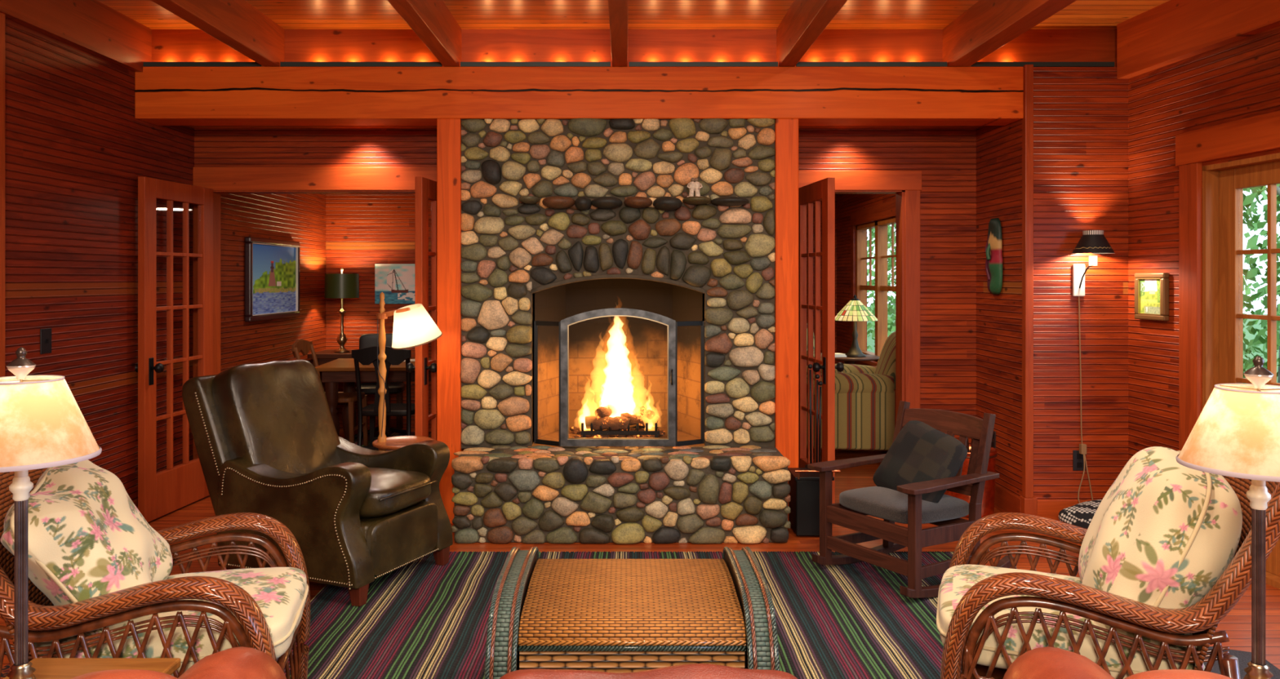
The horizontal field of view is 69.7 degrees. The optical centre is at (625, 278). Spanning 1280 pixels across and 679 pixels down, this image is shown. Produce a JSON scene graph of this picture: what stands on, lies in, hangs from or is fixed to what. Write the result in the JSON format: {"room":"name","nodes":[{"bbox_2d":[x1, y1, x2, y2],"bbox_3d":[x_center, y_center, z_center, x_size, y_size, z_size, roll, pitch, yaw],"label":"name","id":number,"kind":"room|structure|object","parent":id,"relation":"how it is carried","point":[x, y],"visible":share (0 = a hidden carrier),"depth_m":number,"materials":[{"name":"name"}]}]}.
{"room":"living room","nodes":[
{"label":"living room","id":0,"kind":"room"},
{"bbox_2d":[4,17,325,501],"bbox_3d":[-2.945,-0.023,3.200,0.120,2.938,11.600,0,0,0],"label":"wall","id":1,"kind":"structure","parent":0,"point":[77,151],"depth_m":5.10,"materials":[{"name":"wood"}]},
{"bbox_2d":[0,12,4,377],"bbox_3d":[-2.868,0.086,4.062,0.035,2.720,0.325,0,0,0],"label":"trim","id":2,"kind":"structure","parent":1,"relation":"attached to","point":[2,15],"depth_m":4.20,"materials":[{"name":"brown wood"}]},
{"bbox_2d":[40,328,51,354],"bbox_3d":[-2.879,0.311,4.570,0.012,0.125,0.085,0,0,0],"label":"light switch","id":3,"kind":"object","parent":1,"relation":"attached to","point":[45,334],"visible":1,"depth_m":4.56,"materials":[{"name":"black plastic"}]},
{"bbox_2d":[0,0,151,71],"bbox_3d":[-2.860,-1.353,1.450,0.050,0.278,8.100,0,0,0],"label":"ceiling beam","id":4,"kind":"structure","parent":1,"relation":"attached to","point":[93,27],"depth_m":4.87,"materials":[{"name":"brown wood"}]},
{"bbox_2d":[132,498,137,508],"bbox_3d":[-2.876,1.373,1.825,0.018,0.145,8.650,0,0,0],"label":"baseboard","id":5,"kind":"structure","parent":1,"relation":"attached to","point":[135,501],"depth_m":5.39,"materials":[{"name":"brown wood"}]},
{"bbox_2d":[134,176,213,522],"bbox_3d":[-2.796,0.419,5.744,0.184,2.030,0.755,0,0,5],"label":"door","id":6,"kind":"structure","parent":1,"relation":"in","point":[162,493],"depth_m":5.65,"materials":[{"name":"brown wood"}]},
{"bbox_2d":[244,236,299,321],"bbox_3d":[-2.873,0.006,7.520,0.050,0.650,1.070,0,0,0],"label":"framed piece","id":7,"kind":"object","parent":1,"relation":"attached to","point":[272,266],"visible":1,"depth_m":7.45,"materials":[{"name":"paint"}]},
{"bbox_2d":[325,193,431,427],"bbox_3d":[-1.750,0.146,8.950,2.500,2.600,0.100,0,0,0],"label":"wall","id":8,"kind":"structure","parent":0,"point":[363,231],"depth_m":8.90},
{"bbox_2d":[374,263,414,303],"bbox_3d":[-2.217,0.052,8.884,0.400,0.385,0.022,0,0,0],"label":"canvas","id":9,"kind":"object","parent":8,"relation":"attached to","point":[396,282],"visible":0.92,"depth_m":8.87,"materials":[{"name":"paint"}]},
{"bbox_2d":[186,125,982,128],"bbox_3d":[-0.142,-1.054,5.965,5.485,0.100,0.610,0,0,0],"label":"ceiling","id":10,"kind":"structure","parent":0,"point":[192,126],"depth_m":6.08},
{"bbox_2d":[194,128,976,444],"bbox_3d":[-0.268,0.146,6.210,5.235,2.600,0.120,0,0,0],"label":"wall","id":11,"kind":"structure","parent":0,"point":[946,158],"depth_m":6.15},
{"bbox_2d":[192,204,197,459],"bbox_3d":[-2.830,0.428,6.139,0.110,2.035,0.022,0,0,0],"label":"trim","id":12,"kind":"structure","parent":11,"relation":"attached to","point":[194,206],"depth_m":6.13,"materials":[{"name":"brown wood"}]},
{"bbox_2d":[192,167,436,190],"bbox_3d":[-1.942,-0.666,6.139,1.885,0.155,0.022,0,0,0],"label":"trim","id":13,"kind":"structure","parent":11,"relation":"attached to","point":[214,178],"depth_m":6.13,"materials":[{"name":"brown wood"}]},
{"bbox_2d":[406,177,436,440],"bbox_3d":[-1.168,0.419,5.750,0.184,2.030,0.745,0,0,7],"label":"door","id":14,"kind":"structure","parent":11,"relation":"in","point":[425,189],"depth_m":5.43,"materials":[{"name":"brown wood"}]},
{"bbox_2d":[213,190,905,422],"bbox_3d":[-0.458,0.421,6.210,4.665,2.050,0.140,0,0,0],"label":"trim","id":15,"kind":"structure","parent":11,"relation":"attached to","point":[900,194],"depth_m":6.19,"materials":[{"name":"brown wood"}]},
{"bbox_2d":[798,177,844,503],"bbox_3d":[1.186,0.419,5.769,0.184,2.030,0.705,0,0,-5],"label":"door","id":16,"kind":"structure","parent":11,"relation":"in","point":[824,190],"depth_m":5.68,"materials":[{"name":"brown wood"}]},
{"bbox_2d":[798,170,921,190],"bbox_3d":[1.500,-0.654,6.139,0.960,0.130,0.022,0,0,0],"label":"trim","id":17,"kind":"structure","parent":11,"relation":"attached to","point":[844,180],"depth_m":6.13,"materials":[{"name":"brown wood"}]},
{"bbox_2d":[905,190,919,408],"bbox_3d":[1.920,0.428,6.139,0.100,2.035,0.022,0,0,0],"label":"trim","id":18,"kind":"structure","parent":11,"relation":"attached to","point":[912,197],"depth_m":6.13,"materials":[{"name":"brown wood"}]},
{"bbox_2d":[96,0,1170,29],"bbox_3d":[0.400,-1.542,1.410,7.000,0.100,8.220,0,0,0],"label":"ceiling","id":19,"kind":"structure","parent":0,"point":[287,14],"depth_m":5.15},
{"bbox_2d":[151,0,284,66],"bbox_3d":[-2.086,-1.375,1.510,0.092,0.254,8.020,0,0,0],"label":"ceiling beam","id":20,"kind":"structure","parent":19,"relation":"attached to","point":[237,24],"depth_m":4.86,"materials":[{"name":"brown wood"}]},
{"bbox_2d":[386,0,462,66],"bbox_3d":[-1.024,-1.375,1.510,0.091,0.254,8.020,0,0,0],"label":"ceiling beam","id":21,"kind":"structure","parent":19,"relation":"attached to","point":[432,21],"depth_m":4.80,"materials":[{"name":"brown wood"}]},
{"bbox_2d":[608,0,628,66],"bbox_3d":[-0.032,-1.375,1.510,0.091,0.254,8.020,0,0,0],"label":"ceiling beam","id":22,"kind":"structure","parent":19,"relation":"attached to","point":[618,9],"depth_m":4.64,"materials":[{"name":"brown wood"}]},
{"bbox_2d":[776,0,847,66],"bbox_3d":[0.953,-1.375,1.510,0.094,0.254,8.020,0,0,0],"label":"ceiling beam","id":23,"kind":"structure","parent":19,"relation":"attached to","point":[805,20],"depth_m":4.82,"materials":[{"name":"brown wood"}]},
{"bbox_2d":[942,0,1076,66],"bbox_3d":[1.965,-1.375,1.510,0.130,0.254,8.020,0,0,0],"label":"ceiling beam","id":24,"kind":"structure","parent":19,"relation":"attached to","point":[986,26],"depth_m":4.84,"materials":[{"name":"brown wood"}]},
{"bbox_2d":[0,427,1279,669],"bbox_3d":[0.500,1.476,4.300,7.800,0.060,13.800,0,0,0],"label":"floor","id":25,"kind":"structure","parent":0,"point":[1237,624],"depth_m":4.93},
{"bbox_2d":[0,663,11,678],"bbox_3d":[-1.863,1.440,3.525,0.875,0.008,1.050,0,0,0],"label":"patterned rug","id":26,"kind":"object","parent":25,"relation":"on","point":[6,669],"visible":0.02,"depth_m":3.36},
{"bbox_2d":[307,349,403,435],"bbox_3d":[-2.500,1.066,8.600,0.760,0.760,0.560,0,0,0],"label":"desk","id":27,"kind":"object","parent":25,"relation":"on","point":[323,357],"visible":0.3,"depth_m":8.35,"materials":[{"name":"brown wood"}]},
{"bbox_2d":[324,267,359,352],"bbox_3d":[-2.637,0.291,8.550,0.310,0.790,0.310,0,0,0],"label":"lamp","id":28,"kind":"object","parent":27,"relation":"on","point":[341,285],"visible":1,"depth_m":8.44,"materials":[{"name":"gold metal"}]},
{"bbox_2d":[354,431,431,451],"bbox_3d":[-1.625,1.440,7.550,1.650,0.008,2.100,0,0,0],"label":"rug","id":29,"kind":"object","parent":25,"relation":"on","point":[392,433],"visible":0.02,"depth_m":8.40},
{"bbox_2d":[292,339,368,445],"bbox_3d":[-2.477,0.981,7.700,0.521,0.939,0.430,0,0,0],"label":"chair","id":30,"kind":"object","parent":29,"relation":"on","point":[304,346],"visible":0.46,"depth_m":7.67,"materials":[{"name":"brown wood"}]},
{"bbox_2d":[315,358,431,441],"bbox_3d":[-1.785,1.071,7.625,1.370,0.750,0.840,0,0,-4],"label":"table","id":31,"kind":"object","parent":29,"relation":"on","point":[340,370],"visible":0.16,"depth_m":7.25,"materials":[{"name":"brown wood"}]},
{"bbox_2d":[354,333,406,438],"bbox_3d":[-2.220,0.972,8.340,0.458,0.922,0.458,0,0,-10],"label":"office chair","id":32,"kind":"object","parent":29,"relation":"on","point":[366,340],"visible":0.37,"depth_m":8.42,"materials":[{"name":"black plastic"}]},
{"bbox_2d":[351,346,414,449],"bbox_3d":[-1.780,0.971,6.934,0.430,0.959,0.521,0,0,0],"label":"chair","id":33,"kind":"object","parent":29,"relation":"on","point":[366,356],"visible":0.71,"depth_m":6.74,"materials":[{"name":"wood"}]},
{"bbox_2d":[372,292,442,451],"bbox_3d":[-1.239,0.761,5.140,0.433,1.370,0.340,0,0,0],"label":"floor lamp","id":34,"kind":"object","parent":25,"relation":"on","point":[413,326],"visible":0.76,"depth_m":5.09,"materials":[{"name":"fabric"}]},
{"bbox_2d":[372,435,434,449],"bbox_3d":[-1.240,0.919,5.140,0.340,0.023,0.340,0,0,0],"label":"tray","id":35,"kind":"object","parent":34,"relation":"on","point":[398,442],"depth_m":5.13,"materials":[{"name":"brown wood"}]},
{"bbox_2d":[436,118,464,524],"bbox_3d":[-1.038,0.253,5.510,0.139,2.387,0.220,0,0,0],"label":"timber post","id":36,"kind":"object","parent":25,"relation":"on","point":[448,130],"visible":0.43,"depth_m":5.40,"materials":[{"name":"brown wood"}]},
{"bbox_2d":[276,551,953,678],"bbox_3d":[0.162,1.437,3.015,3.123,0.016,3.630,0,0,0],"label":"striped rug","id":37,"kind":"object","parent":25,"relation":"on","point":[422,619],"visible":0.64,"depth_m":3.85,"materials":[{"name":"fabric"}]},
{"bbox_2d":[2,657,180,678],"bbox_3d":[-1.230,1.173,1.933,0.350,0.545,0.505,0,0,0],"label":"end table","id":38,"kind":"object","parent":37,"relation":"on","point":[46,668],"visible":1,"depth_m":2.14,"materials":[{"name":"brown wood"}]},
{"bbox_2d":[0,346,102,678],"bbox_3d":[-1.292,0.524,1.965,0.300,0.754,0.300,0,0,0],"label":"table lamp","id":39,"kind":"object","parent":38,"relation":"on","point":[42,425],"visible":1,"depth_m":1.94,"materials":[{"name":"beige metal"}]},
{"bbox_2d":[0,467,310,678],"bbox_3d":[-1.439,0.888,2.663,0.922,1.091,0.793,0,0,-12],"label":"wicker armchair","id":40,"kind":"object","parent":37,"relation":"on","point":[246,620],"visible":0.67,"depth_m":2.38,"materials":[{"name":"wicker"}]},
{"bbox_2d":[0,459,173,639],"bbox_3d":[-1.514,0.767,2.627,0.356,0.481,0.623,0,0,-19],"label":"cushion","id":41,"kind":"object","parent":40,"relation":"on","point":[88,539],"visible":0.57,"depth_m":2.46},
{"bbox_2d":[31,567,308,676],"bbox_3d":[-1.301,1.007,2.693,0.673,0.185,0.613,0,0,-12],"label":"seat cushion","id":42,"kind":"object","parent":40,"relation":"on","point":[281,593],"visible":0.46,"depth_m":2.56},
{"bbox_2d":[182,360,453,606],"bbox_3d":[-1.489,0.926,4.511,1.102,1.017,0.752,0,0,23],"label":"recliner","id":43,"kind":"object","parent":37,"relation":"on","point":[267,442],"visible":0.98,"depth_m":4.33,"materials":[{"name":"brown leather"}]},
{"bbox_2d":[211,360,341,473],"bbox_3d":[-1.731,0.746,4.617,0.374,0.657,0.619,0,0,23],"label":"cushion","id":44,"kind":"object","parent":43,"relation":"on","point":[268,415],"depth_m":4.50,"materials":[{"name":"brown leather"}]},
{"bbox_2d":[359,467,431,518],"bbox_3d":[-1.291,1.028,4.426,0.646,0.210,0.478,0,0,23],"label":"seat cushion","id":45,"kind":"object","parent":43,"relation":"on","point":[392,492],"depth_m":4.28,"materials":[{"name":"brown leather"}]},
{"bbox_2d":[484,546,779,678],"bbox_3d":[0.020,1.180,2.965,0.834,0.505,0.769,0,0,0],"label":"coffee table","id":46,"kind":"object","parent":37,"relation":"on","point":[608,615],"visible":0.93,"depth_m":2.69,"materials":[{"name":"wicker"}]},
{"bbox_2d":[71,646,1232,678],"bbox_3d":[0.045,1.014,1.675,2.140,0.705,0.991,0,0,0],"label":"leather sofa","id":47,"kind":"object","parent":37,"relation":"on","point":[235,663],"visible":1,"depth_m":1.98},
{"bbox_2d":[499,663,797,678],"bbox_3d":[0.050,0.851,1.533,0.574,0.385,0.243,0,0,6],"label":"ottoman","id":48,"kind":"object","parent":47,"relation":"on","point":[691,671],"visible":1,"depth_m":1.55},
{"bbox_2d":[808,400,1013,598],"bbox_3d":[1.390,1.036,4.462,0.752,0.791,0.679,0,0,-32],"label":"rocking chair","id":49,"kind":"object","parent":37,"relation":"on","point":[891,505],"visible":0.89,"depth_m":4.33,"materials":[{"name":"brown wood"}]},
{"bbox_2d":[872,420,967,502],"bbox_3d":[1.424,0.907,4.450,0.244,0.394,0.445,0,0,-24],"label":"patchwork pillow","id":50,"kind":"object","parent":49,"relation":"on","point":[920,452],"visible":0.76,"depth_m":4.40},
{"bbox_2d":[940,475,1279,678],"bbox_3d":[1.403,0.888,2.644,0.922,1.091,0.793,0,0,20],"label":"wicker armchair","id":51,"kind":"object","parent":37,"relation":"on","point":[1202,619],"visible":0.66,"depth_m":2.38,"materials":[{"name":"wicker"}]},
{"bbox_2d":[936,564,1204,678],"bbox_3d":[1.271,1.007,2.693,0.673,0.187,0.613,0,0,20],"label":"seat cushion","id":52,"kind":"object","parent":51,"relation":"on","point":[956,581],"visible":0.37,"depth_m":2.48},
{"bbox_2d":[1078,446,1242,645],"bbox_3d":[1.491,0.751,2.609,0.368,0.520,0.617,0,0,20],"label":"cushion","id":53,"kind":"object","parent":51,"relation":"on","point":[1165,531],"visible":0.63,"depth_m":2.37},
{"bbox_3d":[1.350,1.173,1.830,0.300,0.545,0.420,0,0,0],"label":"end table","id":54,"kind":"object","parent":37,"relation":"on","visible":0},
{"bbox_2d":[1175,355,1279,678],"bbox_3d":[1.355,0.533,1.965,0.304,0.736,0.304,0,0,0],"label":"table lamp","id":55,"kind":"object","parent":54,"relation":"on","point":[1236,433],"visible":1,"depth_m":1.94,"materials":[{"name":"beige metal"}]},
{"bbox_2d":[451,118,791,544],"bbox_3d":[-0.037,0.249,5.524,1.881,2.397,1.111,0,0,0],"label":"stone fireplace","id":56,"kind":"object","parent":25,"relation":"on","point":[562,219],"depth_m":5.41,"materials":[{"name":"stone"}]},
{"bbox_2d":[134,66,1023,125],"bbox_3d":[-0.271,-1.094,5.530,5.229,0.306,0.260,0,0,0],"label":"lintel beam","id":57,"kind":"structure","parent":56,"relation":"on","point":[163,95],"depth_m":5.40,"materials":[{"name":"brown wood"}]},
{"bbox_2d":[143,62,263,66],"bbox_3d":[-2.500,-1.263,5.450,0.720,0.030,0.090,0,0,0],"label":"channel","id":58,"kind":"object","parent":57,"relation":"attached to","point":[145,64],"visible":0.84,"depth_m":5.40,"materials":[{"name":"grey"}]},
{"bbox_2d":[280,62,442,66],"bbox_3d":[-1.555,-1.263,5.450,0.950,0.030,0.090,0,0,0],"label":"channel","id":59,"kind":"object","parent":57,"relation":"attached to","point":[282,64],"visible":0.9,"depth_m":5.40,"materials":[{"name":"grey"}]},
{"bbox_2d":[460,62,610,66],"bbox_3d":[-0.527,-1.263,5.450,0.885,0.030,0.090,0,0,0],"label":"channel","id":60,"kind":"object","parent":57,"relation":"attached to","point":[462,64],"visible":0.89,"depth_m":5.40,"materials":[{"name":"grey"}]},
{"bbox_2d":[628,62,777,66],"bbox_3d":[0.461,-1.263,5.450,0.878,0.030,0.090,0,0,0],"label":"channel","id":61,"kind":"object","parent":57,"relation":"attached to","point":[630,64],"visible":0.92,"depth_m":5.40,"materials":[{"name":"grey"}]},
{"bbox_2d":[795,62,946,66],"bbox_3d":[1.452,-1.263,5.450,0.887,0.030,0.090,0,0,0],"label":"channel","id":62,"kind":"object","parent":57,"relation":"attached to","point":[799,64],"visible":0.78,"depth_m":5.40,"materials":[{"name":"grey"}]},
{"bbox_2d":[585,415,630,431],"bbox_3d":[-0.106,0.889,5.630,0.279,0.096,0.090,0,0,4],"label":"log","id":63,"kind":"object","parent":56,"relation":"on","point":[616,423],"visible":0.98,"depth_m":5.59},
{"bbox_2d":[594,401,623,417],"bbox_3d":[-0.100,0.823,5.710,0.076,0.095,0.235,0,0,33],"label":"log","id":64,"kind":"object","parent":63,"relation":"on","point":[612,409],"visible":0.98,"depth_m":5.67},
{"bbox_2d":[592,410,636,425],"bbox_3d":[-0.013,0.876,5.770,0.384,0.104,0.096,0,0,-3],"label":"log","id":65,"kind":"object","parent":56,"relation":"on","point":[631,412],"visible":0.13,"depth_m":5.74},
{"bbox_2d":[569,426,665,438],"bbox_3d":[-0.050,0.971,5.724,0.612,0.049,0.387,0,0,0],"label":"embers","id":66,"kind":"object","parent":56,"relation":"on","point":[575,430],"visible":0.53,"depth_m":5.64},
{"bbox_2d":[533,307,704,446],"bbox_3d":[-0.035,0.576,5.382,1.008,0.807,0.151,0,0,0],"label":"fire screen","id":67,"kind":"object","parent":56,"relation":"on","point":[672,325],"visible":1,"depth_m":5.34,"materials":[{"name":"grey metal"}]},
{"bbox_2d":[620,412,658,426],"bbox_3d":[0.091,0.876,5.691,0.237,0.097,0.072,0,0,-16],"label":"log","id":68,"kind":"object","parent":56,"relation":"on","point":[638,418],"visible":0.79,"depth_m":5.66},
{"bbox_2d":[629,403,654,419],"bbox_3d":[0.106,0.827,5.720,0.056,0.081,0.211,0,0,-34],"label":"log","id":69,"kind":"object","parent":68,"relation":"on","point":[649,414],"visible":0.98,"depth_m":5.68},
{"bbox_2d":[686,177,702,197],"bbox_3d":[0.405,-0.531,5.356,0.094,0.116,0.050,0,0,0],"label":"figurine","id":70,"kind":"object","parent":56,"relation":"on","point":[693,186],"visible":0.87,"depth_m":5.35,"materials":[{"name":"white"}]},
{"bbox_2d":[774,118,798,520],"bbox_3d":[0.953,0.253,5.510,0.136,2.387,0.220,0,0,0],"label":"timber post","id":71,"kind":"object","parent":25,"relation":"on","point":[786,130],"visible":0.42,"depth_m":5.40,"materials":[{"name":"brown wood"}]},
{"bbox_2d":[804,364,822,467],"bbox_3d":[1.110,0.974,5.390,0.110,0.944,0.110,0,0,0],"label":"fireplace tools","id":72,"kind":"object","parent":25,"relation":"on","point":[810,366],"visible":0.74,"depth_m":5.38,"materials":[{"name":"black metal"}]},
{"bbox_2d":[806,323,821,364],"bbox_3d":[1.632,0.943,9.818,0.958,1.005,0.949,0,0,10],"label":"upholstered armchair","id":73,"kind":"object","parent":25,"relation":"on","point":[806,323],"visible":0.02,"depth_m":9.99,"materials":[{"name":"fabric"}]},
{"bbox_2d":[787,467,840,535],"bbox_3d":[1.070,1.250,5.234,0.250,0.371,0.271,0,0,0],"label":"box","id":74,"kind":"object","parent":25,"relation":"on","point":[804,483],"visible":0.59,"depth_m":5.12,"materials":[{"name":"black metal"}]},
{"bbox_2d":[806,331,895,459],"bbox_3d":[1.928,0.943,7.650,0.949,1.005,0.958,0,0,8],"label":"upholstered armchair","id":75,"kind":"object","parent":25,"relation":"on","point":[865,395],"visible":0.6,"depth_m":7.21,"materials":[{"name":"fabric"}]},
{"bbox_2d":[835,353,879,364],"bbox_3d":[2.100,1.086,8.600,0.560,0.719,0.560,0,0,0],"label":"table","id":76,"kind":"object","parent":25,"relation":"on","point":[848,360],"visible":0.14,"depth_m":8.39,"materials":[{"name":"brown wood"}]},
{"bbox_2d":[820,352,846,357],"bbox_3d":[1.930,0.711,8.520,0.200,0.028,0.140,0,0,-11],"label":"magazine stack","id":77,"kind":"object","parent":76,"relation":"on","point":[837,354],"visible":0.5,"depth_m":8.47,"materials":[{"name":"beige paper"}]},
{"bbox_2d":[835,294,877,357],"bbox_3d":[2.140,0.438,8.550,0.410,0.575,0.410,0,0,0],"label":"glass lamp","id":78,"kind":"object","parent":76,"relation":"on","point":[855,310],"visible":0.98,"depth_m":8.47,"materials":[{"name":"glass"}]},
{"bbox_2d":[946,444,997,517],"bbox_3d":[2.130,1.244,5.660,0.304,0.396,0.304,0,0,0],"label":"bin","id":79,"kind":"object","parent":25,"relation":"on","point":[988,496],"visible":0.23,"depth_m":5.54,"materials":[{"name":"brown"}]},
{"bbox_2d":[1058,499,1102,528],"bbox_3d":[2.660,1.358,5.157,0.361,0.182,0.308,0,0,-20],"label":"pillow","id":80,"kind":"object","parent":25,"relation":"on","point":[1081,515],"visible":0.3,"depth_m":5.14,"materials":[{"name":"fabric"}]},
{"bbox_2d":[1203,646,1279,678],"bbox_3d":[2.070,1.439,3.300,0.699,0.010,0.839,0,0,0],"label":"rug","id":81,"kind":"object","parent":25,"relation":"on","point":[1243,657],"visible":0.02,"depth_m":3.42,"materials":[{"name":"grey fabric"}]},
{"bbox_2d":[806,193,836,364],"bbox_3d":[1.550,0.146,10.900,2.100,2.600,0.100,0,0,0],"label":"wall","id":82,"kind":"structure","parent":0,"point":[835,193],"depth_m":10.85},
{"bbox_2d":[836,193,895,366],"bbox_3d":[2.560,0.146,8.610,0.120,2.600,4.680,0,0,0],"label":"wall","id":83,"kind":"structure","parent":0,"point":[846,203],"depth_m":10.43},
{"bbox_2d":[850,199,895,366],"bbox_3d":[2.525,0.101,8.755,0.150,1.650,2.650,0,0,0],"label":"window","id":84,"kind":"structure","parent":83,"relation":"in","point":[885,211],"depth_m":9.17,"materials":[{"name":"brown wood"}]},
{"bbox_2d":[976,119,1022,497],"bbox_3d":[2.410,0.146,5.845,0.120,2.600,0.850,0,0,0],"label":"wall","id":85,"kind":"structure","parent":0,"point":[998,148],"depth_m":5.70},
{"bbox_2d":[991,431,995,448],"bbox_3d":[2.345,1.031,5.860,0.009,0.120,0.075,0,0,0],"label":"wall outlet","id":86,"kind":"object","parent":85,"relation":"attached to","point":[993,439],"visible":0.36,"depth_m":5.84,"materials":[{"name":"black plastic"}]},
{"bbox_2d":[985,217,1002,294],"bbox_3d":[2.310,-0.139,5.800,0.068,0.481,0.209,0,0,0],"label":"mask","id":87,"kind":"object","parent":85,"relation":"attached to","point":[993,247],"visible":1,"depth_m":5.75,"materials":[{"name":"multicoloured paint"}]},
{"bbox_2d":[994,484,1020,513],"bbox_3d":[2.341,1.373,5.785,0.018,0.145,0.730,0,0,0],"label":"baseboard","id":88,"kind":"structure","parent":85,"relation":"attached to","point":[1005,501],"depth_m":5.62,"materials":[{"name":"brown wood"}]},
{"bbox_2d":[1033,66,1128,499],"bbox_3d":[2.776,0.101,5.450,0.848,2.690,0.100,0,0,0],"label":"wall","id":89,"kind":"structure","parent":0,"point":[1081,113],"depth_m":5.40,"materials":[{"name":"wood"}]},
{"bbox_2d":[151,29,1116,66],"bbox_3d":[0.158,-1.323,5.550,6.085,0.338,0.100,0,0,0],"label":"ceiling","id":90,"kind":"structure","parent":89,"relation":"attached to","point":[167,45],"depth_m":5.50,"materials":[{"name":"brown wood"}]},
{"bbox_2d":[1022,64,1033,497],"bbox_3d":[2.368,0.016,5.404,0.048,2.540,0.052,0,0,0],"label":"trim","id":91,"kind":"structure","parent":89,"relation":"attached to","point":[1028,120],"depth_m":5.38,"materials":[{"name":"brown wood"}]},
{"bbox_2d":[1019,495,1037,515],"bbox_3d":[2.372,1.366,5.404,0.076,0.160,0.072,0,0,0],"label":"trim","id":92,"kind":"structure","parent":89,"relation":"attached to","point":[1028,505],"depth_m":5.37,"materials":[{"name":"brown wood"}]},
{"bbox_2d":[969,62,1114,66],"bbox_3d":[2.458,-1.263,5.450,0.845,0.030,0.090,0,0,0],"label":"channel","id":93,"kind":"object","parent":89,"relation":"on","point":[977,64],"visible":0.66,"depth_m":5.40,"materials":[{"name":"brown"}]},
{"bbox_2d":[1037,499,1096,520],"bbox_3d":[2.664,1.373,5.391,0.588,0.145,0.018,0,0,0],"label":"baseboard","id":94,"kind":"structure","parent":89,"relation":"attached to","point":[1049,508],"depth_m":5.38,"materials":[{"name":"brown wood"}]},
{"bbox_2d":[1072,450,1085,471],"bbox_3d":[2.669,1.070,5.396,0.075,0.120,0.009,0,0,0],"label":"wall outlet","id":95,"kind":"object","parent":89,"relation":"attached to","point":[1077,459],"visible":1,"depth_m":5.39,"materials":[{"name":"black plastic"}]},
{"bbox_2d":[1076,462,1082,467],"bbox_3d":[2.669,1.095,5.393,0.030,0.030,0.004,0,0,0],"label":"receptacle","id":96,"kind":"object","parent":95,"relation":"attached to","point":[1079,464],"depth_m":5.39,"materials":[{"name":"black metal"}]},
{"bbox_2d":[1071,230,1115,503],"bbox_3d":[2.700,0.584,5.300,0.224,1.719,0.224,0,0,0],"label":"wall sconce","id":97,"kind":"object","parent":89,"relation":"attached to","point":[1094,242],"depth_m":5.34,"materials":[{"name":"white paint"}]},
{"bbox_2d":[1128,26,1279,461],"bbox_3d":[3.334,-0.023,1.367,0.140,2.938,8.300,0,0,-4],"label":"wall","id":98,"kind":"structure","parent":0,"point":[1240,79],"depth_m":5.08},
{"bbox_2d":[1134,272,1168,320],"bbox_3d":[2.958,0.101,5.164,0.035,0.265,0.260,0,0,-4],"label":"framed landscape","id":99,"kind":"object","parent":98,"relation":"attached to","point":[1151,289],"visible":1,"depth_m":5.15,"materials":[{"name":"paint"}]},
{"bbox_2d":[1178,162,1202,450],"bbox_3d":[3.058,0.421,3.883,0.031,2.050,2.080,0,0,-4],"label":"trim","id":100,"kind":"structure","parent":98,"relation":"attached to","point":[1190,175],"depth_m":4.83,"materials":[{"name":"brown wood"}]},
{"bbox_2d":[1116,0,1279,79],"bbox_3d":[3.225,-1.333,1.409,0.070,0.318,8.000,0,0,-4],"label":"beam","id":101,"kind":"structure","parent":98,"relation":"attached to","point":[1173,31],"depth_m":4.82,"materials":[{"name":"brown wood"}]},
{"bbox_2d":[1175,110,1279,166],"bbox_3d":[3.055,-0.689,3.883,0.037,0.170,2.120,0,0,-4],"label":"trim","id":102,"kind":"structure","parent":98,"relation":"attached to","point":[1260,133],"depth_m":4.54,"materials":[{"name":"brown wood"}]},
{"bbox_2d":[1202,152,1279,589],"bbox_3d":[3.148,0.431,3.890,0.150,2.030,1.800,0,0,-4],"label":"trim","id":103,"kind":"structure","parent":98,"relation":"attached to","point":[1210,172],"depth_m":4.76,"materials":[{"name":"brown wood"}]},
{"bbox_2d":[1218,160,1279,576],"bbox_3d":[3.130,0.423,4.327,0.184,1.985,0.870,0,0,-4],"label":"door","id":104,"kind":"structure","parent":98,"relation":"in","point":[1232,182],"depth_m":4.65,"materials":[{"name":"brown wood"}]},
{"label":"outside","id":105,"kind":"structure","parent":0,"visible":0},
{"bbox_2d":[866,314,1279,382],"bbox_3d":[21.800,1.771,16.500,36.400,0.050,57.000,0,0,0],"label":"lawn","id":106,"kind":"structure","parent":105,"point":[870,341],"depth_m":26.45,"materials":[{"name":"green plant"}]},
{"bbox_2d":[866,224,895,342],"bbox_3d":[4.593,-1.131,13.215,4.384,5.967,5.641,0,0,28],"label":"tree","id":107,"kind":"object","parent":106,"relation":"on","point":[891,327],"visible":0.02,"depth_m":13.51,"materials":[{"name":"green plant"}]},
{"bbox_2d":[866,225,895,350],"bbox_3d":[5.236,-1.518,16.481,5.989,7.389,5.386,0,0,38],"label":"tree","id":108,"kind":"object","parent":106,"relation":"on","point":[871,295],"visible":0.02,"depth_m":16.15,"materials":[{"name":"green plant"}]},
{"bbox_2d":[1243,186,1278,361],"bbox_3d":[9.400,-1.982,14.922,7.143,8.176,6.841,0,0,38],"label":"tree","id":109,"kind":"object","parent":106,"relation":"on","point":[1247,292],"visible":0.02,"depth_m":14.35,"materials":[{"name":"green plant"}]},
{"bbox_2d":[1243,185,1279,382],"bbox_3d":[7.541,-1.414,10.661,6.055,6.622,4.389,0,0,18],"label":"tree","id":110,"kind":"object","parent":106,"relation":"on","point":[1259,340],"visible":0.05,"depth_m":10.13,"materials":[{"name":"green plant"}]},
{"bbox_2d":[1243,183,1279,383],"bbox_3d":[5.160,-1.199,9.728,4.657,5.909,4.843,0,0,-6],"label":"tree","id":111,"kind":"object","parent":106,"relation":"on","point":[1248,200],"visible":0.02,"depth_m":8.56,"materials":[{"name":"green plant"}]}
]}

